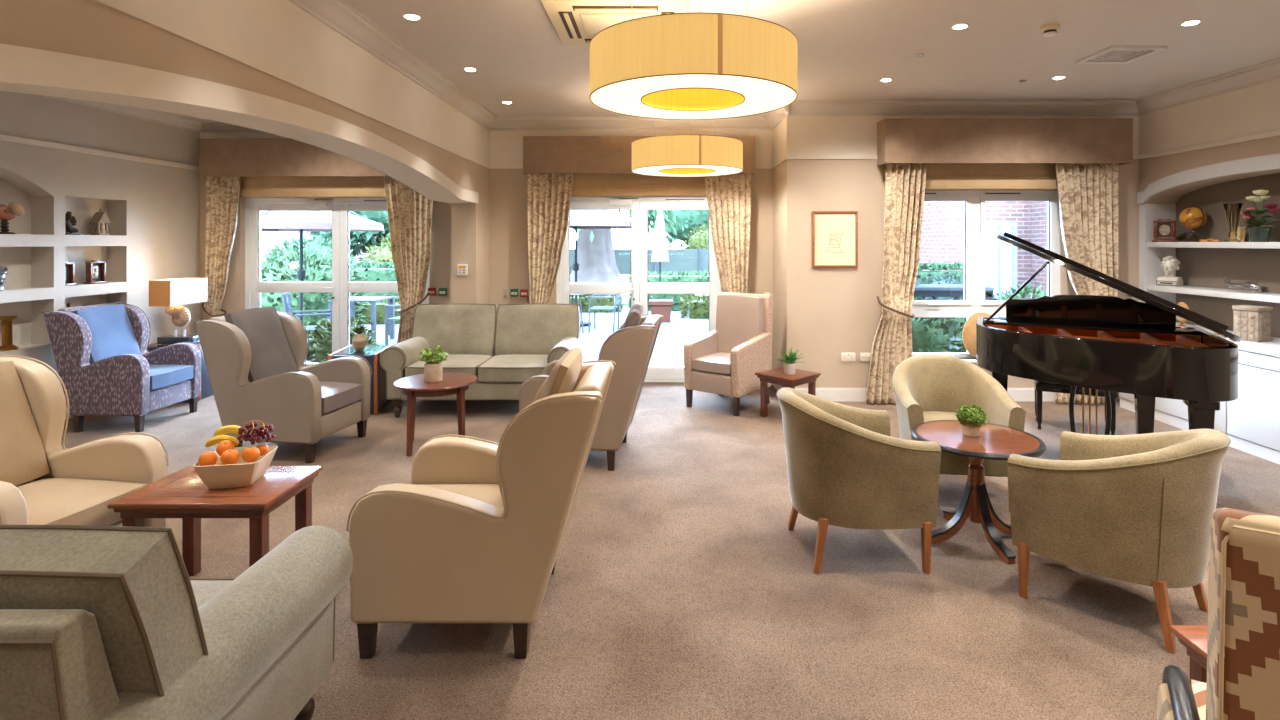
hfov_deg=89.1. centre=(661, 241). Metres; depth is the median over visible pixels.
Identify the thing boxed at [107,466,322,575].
coffee table
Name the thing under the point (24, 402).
cushion
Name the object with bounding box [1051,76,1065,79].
recessed light
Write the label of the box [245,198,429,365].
window frame
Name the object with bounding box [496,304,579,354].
cushion
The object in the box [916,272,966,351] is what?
bush
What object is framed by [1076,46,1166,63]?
ceiling vent
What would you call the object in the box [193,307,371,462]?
armchair
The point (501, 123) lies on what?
trim
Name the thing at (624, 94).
diffuser
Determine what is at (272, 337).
cushion
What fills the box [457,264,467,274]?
wall thermostat
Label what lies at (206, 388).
trunk
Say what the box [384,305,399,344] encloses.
garden chair
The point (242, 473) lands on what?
fruit bowl
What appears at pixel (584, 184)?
blind
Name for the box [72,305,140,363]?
cushion
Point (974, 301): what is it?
window
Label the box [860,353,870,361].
wall socket
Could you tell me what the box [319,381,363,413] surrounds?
seat cushion
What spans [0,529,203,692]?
cushion
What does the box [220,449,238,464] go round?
orange
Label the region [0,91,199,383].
wall
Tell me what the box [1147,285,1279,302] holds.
shelf
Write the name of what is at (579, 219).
parasol
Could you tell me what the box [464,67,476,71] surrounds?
recessed light
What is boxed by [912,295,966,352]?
bush
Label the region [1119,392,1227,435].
base cabinet
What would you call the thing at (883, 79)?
recessed light
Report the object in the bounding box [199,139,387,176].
pelmet
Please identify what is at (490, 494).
seat cushion
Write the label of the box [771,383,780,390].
baseboard
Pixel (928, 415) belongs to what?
seat cushion
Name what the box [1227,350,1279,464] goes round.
base cabinet
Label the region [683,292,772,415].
armchair
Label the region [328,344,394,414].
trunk
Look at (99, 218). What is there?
ornament
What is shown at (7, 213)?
ornament
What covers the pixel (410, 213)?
curtain
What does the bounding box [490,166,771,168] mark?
trim
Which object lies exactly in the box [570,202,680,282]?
conifer tree
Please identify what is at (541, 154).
pelmet
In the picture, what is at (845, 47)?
ceiling
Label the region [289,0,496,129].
trim
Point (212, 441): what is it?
banana
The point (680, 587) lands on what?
floor
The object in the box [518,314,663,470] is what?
armchair
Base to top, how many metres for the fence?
1.360 m
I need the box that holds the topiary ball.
[683,224,708,248]
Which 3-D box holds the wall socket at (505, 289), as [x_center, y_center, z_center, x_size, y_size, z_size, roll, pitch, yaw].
[-1.769,0.577,7.372,0.045,0.100,0.014,0,0,0]
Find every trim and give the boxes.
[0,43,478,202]
[0,134,198,170]
[42,95,202,132]
[94,0,489,168]
[200,120,267,132]
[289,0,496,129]
[490,117,771,129]
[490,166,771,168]
[1136,57,1279,115]
[1137,130,1279,159]
[1137,153,1279,203]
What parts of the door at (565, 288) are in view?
handle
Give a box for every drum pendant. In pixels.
[589,0,797,119]
[632,119,742,176]
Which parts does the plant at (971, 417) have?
pot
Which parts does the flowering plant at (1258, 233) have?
white flower, glass pot, white flower, white flower, red flower, red flower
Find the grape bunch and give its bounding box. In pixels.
[237,420,275,444]
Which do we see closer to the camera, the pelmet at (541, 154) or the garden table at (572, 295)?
the pelmet at (541, 154)
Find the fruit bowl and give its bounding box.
[193,446,277,488]
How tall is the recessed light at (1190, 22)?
0.009 m
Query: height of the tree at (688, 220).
7.256 m
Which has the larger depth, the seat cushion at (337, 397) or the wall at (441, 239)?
the wall at (441, 239)
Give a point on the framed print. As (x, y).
(834, 233)
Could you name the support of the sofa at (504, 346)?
on the floor
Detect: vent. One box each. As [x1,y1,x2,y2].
[665,199,703,199]
[985,193,1020,193]
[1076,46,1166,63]
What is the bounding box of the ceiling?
[191,0,1279,119]
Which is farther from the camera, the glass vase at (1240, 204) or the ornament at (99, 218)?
the ornament at (99, 218)
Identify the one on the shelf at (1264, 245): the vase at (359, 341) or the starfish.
the starfish
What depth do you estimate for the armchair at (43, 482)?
3.11 m
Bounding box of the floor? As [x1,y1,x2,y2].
[61,382,1279,719]
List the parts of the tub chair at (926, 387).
seat, leg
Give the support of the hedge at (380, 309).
on the ground at (672, 337)
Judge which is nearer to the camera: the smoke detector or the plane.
the smoke detector
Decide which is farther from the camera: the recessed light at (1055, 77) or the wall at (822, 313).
the wall at (822, 313)
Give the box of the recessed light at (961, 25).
[951,23,968,29]
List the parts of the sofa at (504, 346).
arm, turned leg, rolled arm, arm, rolled arm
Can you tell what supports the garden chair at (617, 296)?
on the ground at (672, 337)
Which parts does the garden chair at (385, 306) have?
leg, armrest, seat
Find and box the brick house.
[261,231,378,268]
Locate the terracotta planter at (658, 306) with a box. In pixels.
[649,299,672,321]
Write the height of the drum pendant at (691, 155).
0.725 m
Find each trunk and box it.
[146,342,213,402]
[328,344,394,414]
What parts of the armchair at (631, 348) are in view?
leg, panel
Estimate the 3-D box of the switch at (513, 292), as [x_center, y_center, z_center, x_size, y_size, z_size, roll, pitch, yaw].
[-1.671,0.575,7.364,0.088,0.088,0.030,0,0,0]
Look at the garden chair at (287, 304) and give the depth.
9.13 m
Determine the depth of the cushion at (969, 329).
6.52 m
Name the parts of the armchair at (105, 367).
leg, panel, leg, seat rail, leg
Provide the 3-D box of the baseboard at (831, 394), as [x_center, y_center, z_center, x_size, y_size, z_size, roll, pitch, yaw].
[2.833,1.532,6.531,3.193,0.135,0.018,0,0,0]
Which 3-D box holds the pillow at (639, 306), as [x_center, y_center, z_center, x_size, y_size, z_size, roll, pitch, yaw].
[-0.212,0.570,4.985,0.143,0.216,0.200,0,0,0]
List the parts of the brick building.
pane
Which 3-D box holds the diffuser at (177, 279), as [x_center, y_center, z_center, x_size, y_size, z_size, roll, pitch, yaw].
[-4.945,0.389,6.660,0.202,0.004,0.522,0,0,0]
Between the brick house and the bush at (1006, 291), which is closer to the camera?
the bush at (1006, 291)
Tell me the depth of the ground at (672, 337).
11.66 m
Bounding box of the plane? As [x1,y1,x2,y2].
[1224,275,1266,292]
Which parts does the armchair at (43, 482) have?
seat rail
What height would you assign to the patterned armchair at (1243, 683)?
1.093 m
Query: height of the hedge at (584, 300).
0.653 m
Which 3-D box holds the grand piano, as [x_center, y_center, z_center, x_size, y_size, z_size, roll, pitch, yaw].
[2.959,0.763,4.479,1.436,1.672,1.250,0,0,27]
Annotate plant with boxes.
[416,345,449,382]
[956,404,987,436]
[1240,190,1279,241]
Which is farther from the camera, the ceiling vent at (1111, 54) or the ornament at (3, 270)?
the ornament at (3, 270)
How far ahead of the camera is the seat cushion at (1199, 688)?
1.65 m
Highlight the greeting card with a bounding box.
[1230,226,1245,241]
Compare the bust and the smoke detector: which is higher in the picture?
the smoke detector
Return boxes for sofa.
[0,524,352,719]
[380,303,584,417]
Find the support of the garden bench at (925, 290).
on the ground at (672, 337)
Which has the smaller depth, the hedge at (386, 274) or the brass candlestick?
the brass candlestick
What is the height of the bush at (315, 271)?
1.973 m
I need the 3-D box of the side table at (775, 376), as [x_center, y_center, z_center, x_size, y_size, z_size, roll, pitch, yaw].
[1.155,1.400,5.960,0.440,0.400,0.420,0,0,-43]
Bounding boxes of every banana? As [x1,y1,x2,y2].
[205,435,242,446]
[214,425,243,436]
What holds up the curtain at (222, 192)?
hanging from the pelmet at (217, 157)
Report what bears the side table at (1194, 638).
on the floor
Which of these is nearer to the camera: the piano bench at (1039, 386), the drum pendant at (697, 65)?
the drum pendant at (697, 65)
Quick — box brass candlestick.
[0,316,18,350]
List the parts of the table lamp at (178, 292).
lamp shade, lamp shade, crystal stem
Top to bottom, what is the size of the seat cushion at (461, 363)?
0.165 m
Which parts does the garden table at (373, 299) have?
leg, leg, leg, leg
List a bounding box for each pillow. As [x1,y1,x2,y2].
[540,347,582,398]
[622,309,640,328]
[627,302,643,316]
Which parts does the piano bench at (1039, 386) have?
leg, leg, frame, leg, leg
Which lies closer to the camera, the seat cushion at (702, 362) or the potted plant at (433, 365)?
the potted plant at (433, 365)
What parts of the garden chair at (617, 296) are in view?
leg, leg, seat, armrest, leg, backrest, leg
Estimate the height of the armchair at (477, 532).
1.030 m
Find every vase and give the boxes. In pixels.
[351,306,372,350]
[1223,203,1242,241]
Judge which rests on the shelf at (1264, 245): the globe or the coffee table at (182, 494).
the globe
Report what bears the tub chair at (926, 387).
on the floor
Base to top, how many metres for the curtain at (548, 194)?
2.400 m
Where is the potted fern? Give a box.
[776,348,804,374]
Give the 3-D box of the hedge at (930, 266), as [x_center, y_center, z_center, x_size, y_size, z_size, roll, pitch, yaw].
[4.094,0.980,10.753,2.240,1.361,0.830,0,0,0]
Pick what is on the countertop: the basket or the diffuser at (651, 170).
the basket
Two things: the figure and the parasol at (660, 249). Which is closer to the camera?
the figure
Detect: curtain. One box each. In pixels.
[201,176,240,319]
[384,176,432,342]
[527,173,573,302]
[704,173,750,292]
[866,163,926,403]
[1054,163,1118,403]
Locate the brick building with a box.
[918,201,1046,298]
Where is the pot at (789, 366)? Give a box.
[783,361,795,374]
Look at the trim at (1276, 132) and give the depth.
5.63 m
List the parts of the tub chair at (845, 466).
leg, leg, leg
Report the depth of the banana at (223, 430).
3.04 m
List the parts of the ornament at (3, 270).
crown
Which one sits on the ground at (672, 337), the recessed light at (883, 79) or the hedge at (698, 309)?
the hedge at (698, 309)
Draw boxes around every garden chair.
[282,292,331,331]
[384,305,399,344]
[388,297,399,334]
[587,280,622,332]
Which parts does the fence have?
fence post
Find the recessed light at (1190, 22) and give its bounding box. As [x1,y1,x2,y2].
[1180,19,1201,25]
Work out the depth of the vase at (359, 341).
6.16 m
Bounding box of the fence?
[570,248,708,274]
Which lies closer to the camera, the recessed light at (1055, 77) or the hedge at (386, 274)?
the recessed light at (1055, 77)
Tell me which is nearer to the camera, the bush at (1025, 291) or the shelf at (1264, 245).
the shelf at (1264, 245)
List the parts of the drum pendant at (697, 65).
lamp shade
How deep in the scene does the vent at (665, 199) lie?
7.42 m
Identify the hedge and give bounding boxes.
[320,260,398,301]
[355,298,400,324]
[570,294,622,312]
[628,270,708,283]
[628,284,694,310]
[679,294,708,318]
[914,261,964,337]
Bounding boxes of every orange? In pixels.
[198,451,217,465]
[216,440,234,455]
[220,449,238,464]
[242,447,259,461]
[256,444,268,455]
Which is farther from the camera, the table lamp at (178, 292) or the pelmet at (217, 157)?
the pelmet at (217, 157)
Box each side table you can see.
[755,367,820,416]
[1170,625,1207,683]
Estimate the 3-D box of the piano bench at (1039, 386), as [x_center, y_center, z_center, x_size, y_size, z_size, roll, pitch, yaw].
[3.520,1.363,5.560,0.580,0.475,0.340,0,0,27]
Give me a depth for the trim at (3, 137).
6.09 m
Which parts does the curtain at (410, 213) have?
tieback cord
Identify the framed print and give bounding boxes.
[812,211,857,266]
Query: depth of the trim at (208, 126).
7.51 m
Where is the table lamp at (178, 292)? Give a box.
[149,278,207,343]
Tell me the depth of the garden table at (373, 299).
10.89 m
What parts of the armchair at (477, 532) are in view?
leg, leg, panel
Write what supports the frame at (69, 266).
in the wall at (152, 210)
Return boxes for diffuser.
[160,278,195,280]
[591,74,795,118]
[632,165,741,176]
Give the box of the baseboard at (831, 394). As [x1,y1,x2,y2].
[795,388,1055,400]
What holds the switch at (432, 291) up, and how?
attached to the wall at (441, 239)
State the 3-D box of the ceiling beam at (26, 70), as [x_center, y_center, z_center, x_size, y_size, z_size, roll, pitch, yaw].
[-2.090,-0.573,3.900,0.310,0.329,5.920,0,0,0]
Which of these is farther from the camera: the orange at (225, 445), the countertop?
the countertop
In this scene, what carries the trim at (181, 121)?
attached to the wall at (152, 210)
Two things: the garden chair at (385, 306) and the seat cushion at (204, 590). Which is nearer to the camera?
the seat cushion at (204, 590)
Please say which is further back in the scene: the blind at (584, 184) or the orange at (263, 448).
the blind at (584, 184)
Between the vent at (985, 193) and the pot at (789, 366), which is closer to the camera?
the pot at (789, 366)
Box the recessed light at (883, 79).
[879,78,892,81]
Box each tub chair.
[776,387,940,573]
[892,355,1026,511]
[1007,429,1230,653]
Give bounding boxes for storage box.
[915,275,920,285]
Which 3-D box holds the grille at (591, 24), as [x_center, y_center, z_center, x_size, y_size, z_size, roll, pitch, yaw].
[-0.270,-1.359,4.100,0.440,0.013,0.440,0,0,0]
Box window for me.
[912,191,1059,362]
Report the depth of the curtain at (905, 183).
6.39 m
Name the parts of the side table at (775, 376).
leg, leg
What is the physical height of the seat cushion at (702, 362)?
0.130 m
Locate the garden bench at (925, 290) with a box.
[914,284,993,326]
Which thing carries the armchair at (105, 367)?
on the floor
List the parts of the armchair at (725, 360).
leg, arm, seat rail, leg, arm, leg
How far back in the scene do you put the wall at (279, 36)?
3.41 m
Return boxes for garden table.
[327,296,395,342]
[570,294,588,332]
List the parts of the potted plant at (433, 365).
pot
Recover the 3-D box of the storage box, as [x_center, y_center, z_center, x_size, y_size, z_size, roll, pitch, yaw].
[3.250,0.515,8.850,0.420,0.150,0.340,0,0,0]
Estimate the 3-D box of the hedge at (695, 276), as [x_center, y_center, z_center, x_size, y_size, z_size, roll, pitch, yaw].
[0.554,1.364,22.500,3.578,0.817,1.568,0,0,0]
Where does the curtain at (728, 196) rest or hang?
hanging from the pelmet at (541, 154)
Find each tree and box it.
[305,211,390,256]
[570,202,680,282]
[639,204,708,248]
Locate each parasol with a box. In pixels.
[261,211,383,351]
[570,210,648,326]
[651,210,668,282]
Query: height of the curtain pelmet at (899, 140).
0.435 m
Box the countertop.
[1176,322,1279,356]
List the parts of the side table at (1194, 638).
leg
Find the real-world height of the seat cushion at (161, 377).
0.160 m
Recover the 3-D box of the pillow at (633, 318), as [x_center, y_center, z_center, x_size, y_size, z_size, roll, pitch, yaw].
[-0.224,0.605,4.765,0.143,0.216,0.200,0,0,0]
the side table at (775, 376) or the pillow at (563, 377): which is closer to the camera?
the pillow at (563, 377)
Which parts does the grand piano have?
leg, pedal rod, pedal rod, pedal rod, lid, leg, leg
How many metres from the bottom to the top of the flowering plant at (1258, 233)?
0.430 m
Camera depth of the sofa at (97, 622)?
1.41 m
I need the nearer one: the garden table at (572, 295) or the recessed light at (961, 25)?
the recessed light at (961, 25)
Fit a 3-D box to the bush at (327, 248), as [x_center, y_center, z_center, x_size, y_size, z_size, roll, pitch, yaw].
[-9.473,0.728,17.500,2.483,1.864,1.918,0,0,0]
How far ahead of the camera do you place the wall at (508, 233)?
7.38 m
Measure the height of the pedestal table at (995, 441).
0.556 m
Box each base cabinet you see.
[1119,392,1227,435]
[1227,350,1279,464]
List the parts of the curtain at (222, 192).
tieback cord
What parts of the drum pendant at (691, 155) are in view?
lamp shade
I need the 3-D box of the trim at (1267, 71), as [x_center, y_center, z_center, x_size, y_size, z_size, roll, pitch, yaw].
[4.741,-1.334,1.770,0.118,0.132,9.540,0,0,0]
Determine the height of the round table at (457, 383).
0.520 m
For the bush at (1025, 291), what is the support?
on the ground at (672, 337)
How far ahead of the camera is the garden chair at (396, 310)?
11.55 m
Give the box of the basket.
[1232,305,1272,341]
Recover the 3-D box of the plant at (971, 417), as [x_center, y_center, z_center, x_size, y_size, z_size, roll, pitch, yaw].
[1.676,0.960,3.522,0.163,0.166,0.168,0,0,0]
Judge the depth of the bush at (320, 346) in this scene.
8.30 m
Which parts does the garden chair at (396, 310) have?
leg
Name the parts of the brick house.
pane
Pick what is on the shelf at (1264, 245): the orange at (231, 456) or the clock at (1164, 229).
the clock at (1164, 229)
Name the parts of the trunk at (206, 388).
panel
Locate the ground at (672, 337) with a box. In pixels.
[304,305,962,365]
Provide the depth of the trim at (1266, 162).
5.65 m
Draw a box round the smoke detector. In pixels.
[1040,24,1059,36]
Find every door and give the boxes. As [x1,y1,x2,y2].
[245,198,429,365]
[557,197,720,381]
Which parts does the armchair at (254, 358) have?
panel, leg, seat rail, leg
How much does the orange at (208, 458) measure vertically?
0.067 m
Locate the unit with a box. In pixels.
[541,0,687,44]
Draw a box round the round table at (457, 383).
[393,372,477,456]
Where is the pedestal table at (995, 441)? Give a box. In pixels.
[911,420,1045,563]
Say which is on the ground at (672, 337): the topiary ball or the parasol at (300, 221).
the parasol at (300, 221)
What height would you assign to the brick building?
7.600 m
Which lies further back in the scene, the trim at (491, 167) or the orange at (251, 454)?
the trim at (491, 167)
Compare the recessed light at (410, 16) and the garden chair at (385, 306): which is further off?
the garden chair at (385, 306)
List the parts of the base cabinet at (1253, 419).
drawer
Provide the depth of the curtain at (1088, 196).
6.39 m
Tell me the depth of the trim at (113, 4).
3.06 m
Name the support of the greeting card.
on the shelf at (1264, 245)
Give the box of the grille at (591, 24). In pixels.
[580,14,653,37]
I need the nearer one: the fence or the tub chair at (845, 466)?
the tub chair at (845, 466)
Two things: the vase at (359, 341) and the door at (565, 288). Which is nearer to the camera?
the vase at (359, 341)
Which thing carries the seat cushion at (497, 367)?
on the sofa at (504, 346)
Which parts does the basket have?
lid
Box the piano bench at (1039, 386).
[1033,380,1117,434]
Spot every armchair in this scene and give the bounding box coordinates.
[0,355,168,527]
[41,303,201,431]
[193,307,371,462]
[346,360,615,658]
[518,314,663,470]
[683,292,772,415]
[1157,508,1279,719]
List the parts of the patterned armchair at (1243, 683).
arm rail, backrest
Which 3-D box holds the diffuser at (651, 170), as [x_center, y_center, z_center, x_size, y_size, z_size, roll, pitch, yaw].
[0.240,-0.682,6.220,1.048,0.006,1.048,0,0,0]
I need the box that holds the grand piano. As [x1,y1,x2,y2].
[976,232,1241,434]
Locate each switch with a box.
[428,288,435,294]
[439,288,446,295]
[510,289,518,296]
[520,289,527,296]
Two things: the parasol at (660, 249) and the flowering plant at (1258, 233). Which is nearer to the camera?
the flowering plant at (1258, 233)
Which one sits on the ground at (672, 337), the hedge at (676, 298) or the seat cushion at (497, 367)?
the hedge at (676, 298)
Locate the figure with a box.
[65,211,80,234]
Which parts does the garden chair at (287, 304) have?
leg, backrest, armrest, armrest, seat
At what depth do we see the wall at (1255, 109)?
5.89 m
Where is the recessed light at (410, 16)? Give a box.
[403,13,420,19]
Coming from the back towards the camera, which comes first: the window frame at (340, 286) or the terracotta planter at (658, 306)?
the terracotta planter at (658, 306)
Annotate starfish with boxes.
[1199,238,1218,241]
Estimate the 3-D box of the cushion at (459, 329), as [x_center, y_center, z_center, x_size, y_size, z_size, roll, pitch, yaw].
[-2.100,0.905,6.620,0.830,0.546,0.298,0,0,0]
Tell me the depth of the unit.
3.87 m
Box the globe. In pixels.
[1179,205,1206,241]
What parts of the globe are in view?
meridian arm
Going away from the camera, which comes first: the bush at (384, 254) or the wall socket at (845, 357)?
the wall socket at (845, 357)
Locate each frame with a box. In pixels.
[65,261,76,285]
[83,260,107,283]
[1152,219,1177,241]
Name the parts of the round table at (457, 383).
leg, leg, leg, leg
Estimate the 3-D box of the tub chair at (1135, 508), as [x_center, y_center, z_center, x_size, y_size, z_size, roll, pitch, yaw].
[2.024,1.189,2.875,0.687,0.822,0.740,0,0,-38]
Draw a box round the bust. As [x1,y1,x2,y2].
[1156,256,1182,286]
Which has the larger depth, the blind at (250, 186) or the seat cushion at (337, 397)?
the blind at (250, 186)
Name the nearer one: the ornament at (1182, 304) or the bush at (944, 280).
the ornament at (1182, 304)
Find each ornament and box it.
[0,202,24,233]
[0,266,7,290]
[89,208,110,234]
[1176,302,1189,326]
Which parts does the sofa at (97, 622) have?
frame, turned leg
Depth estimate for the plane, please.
5.47 m
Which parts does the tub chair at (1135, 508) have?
leg, leg, leg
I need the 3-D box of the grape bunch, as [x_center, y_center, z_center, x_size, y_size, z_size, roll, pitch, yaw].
[-1.891,0.880,3.031,0.161,0.114,0.118,0,0,0]
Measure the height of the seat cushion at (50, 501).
0.160 m
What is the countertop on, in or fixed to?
on the base cabinet
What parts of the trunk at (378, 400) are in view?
panel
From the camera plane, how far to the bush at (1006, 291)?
9.88 m
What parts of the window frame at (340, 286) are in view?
handle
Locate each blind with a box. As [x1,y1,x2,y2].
[239,176,385,196]
[571,173,706,195]
[925,163,1057,188]
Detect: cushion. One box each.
[0,361,49,486]
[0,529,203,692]
[17,478,146,525]
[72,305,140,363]
[149,365,192,389]
[190,580,232,607]
[224,307,297,381]
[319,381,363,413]
[405,354,490,377]
[412,304,497,354]
[419,484,505,507]
[478,354,547,380]
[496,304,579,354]
[692,352,730,373]
[923,411,987,422]
[962,313,990,356]
[1191,679,1206,719]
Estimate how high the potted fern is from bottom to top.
0.233 m
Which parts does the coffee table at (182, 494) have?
leg, leg, leg, leg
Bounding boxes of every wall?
[0,0,488,303]
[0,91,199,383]
[200,133,451,320]
[489,130,772,368]
[764,100,1138,400]
[1139,79,1279,337]
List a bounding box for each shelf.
[1147,242,1279,248]
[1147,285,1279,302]
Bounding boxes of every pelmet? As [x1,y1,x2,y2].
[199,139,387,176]
[523,136,754,174]
[877,118,1132,165]
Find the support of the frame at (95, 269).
in the wall at (152, 210)
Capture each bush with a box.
[261,235,356,272]
[261,246,370,333]
[305,317,377,362]
[356,235,393,267]
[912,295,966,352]
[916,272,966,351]
[992,290,1010,317]
[997,282,1046,317]
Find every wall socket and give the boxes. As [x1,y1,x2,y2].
[504,288,507,296]
[841,353,854,361]
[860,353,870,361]
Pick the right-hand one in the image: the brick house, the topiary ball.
the topiary ball
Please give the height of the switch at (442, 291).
0.088 m
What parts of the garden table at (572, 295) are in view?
leg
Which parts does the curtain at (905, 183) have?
tieback cord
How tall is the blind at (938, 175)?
0.498 m

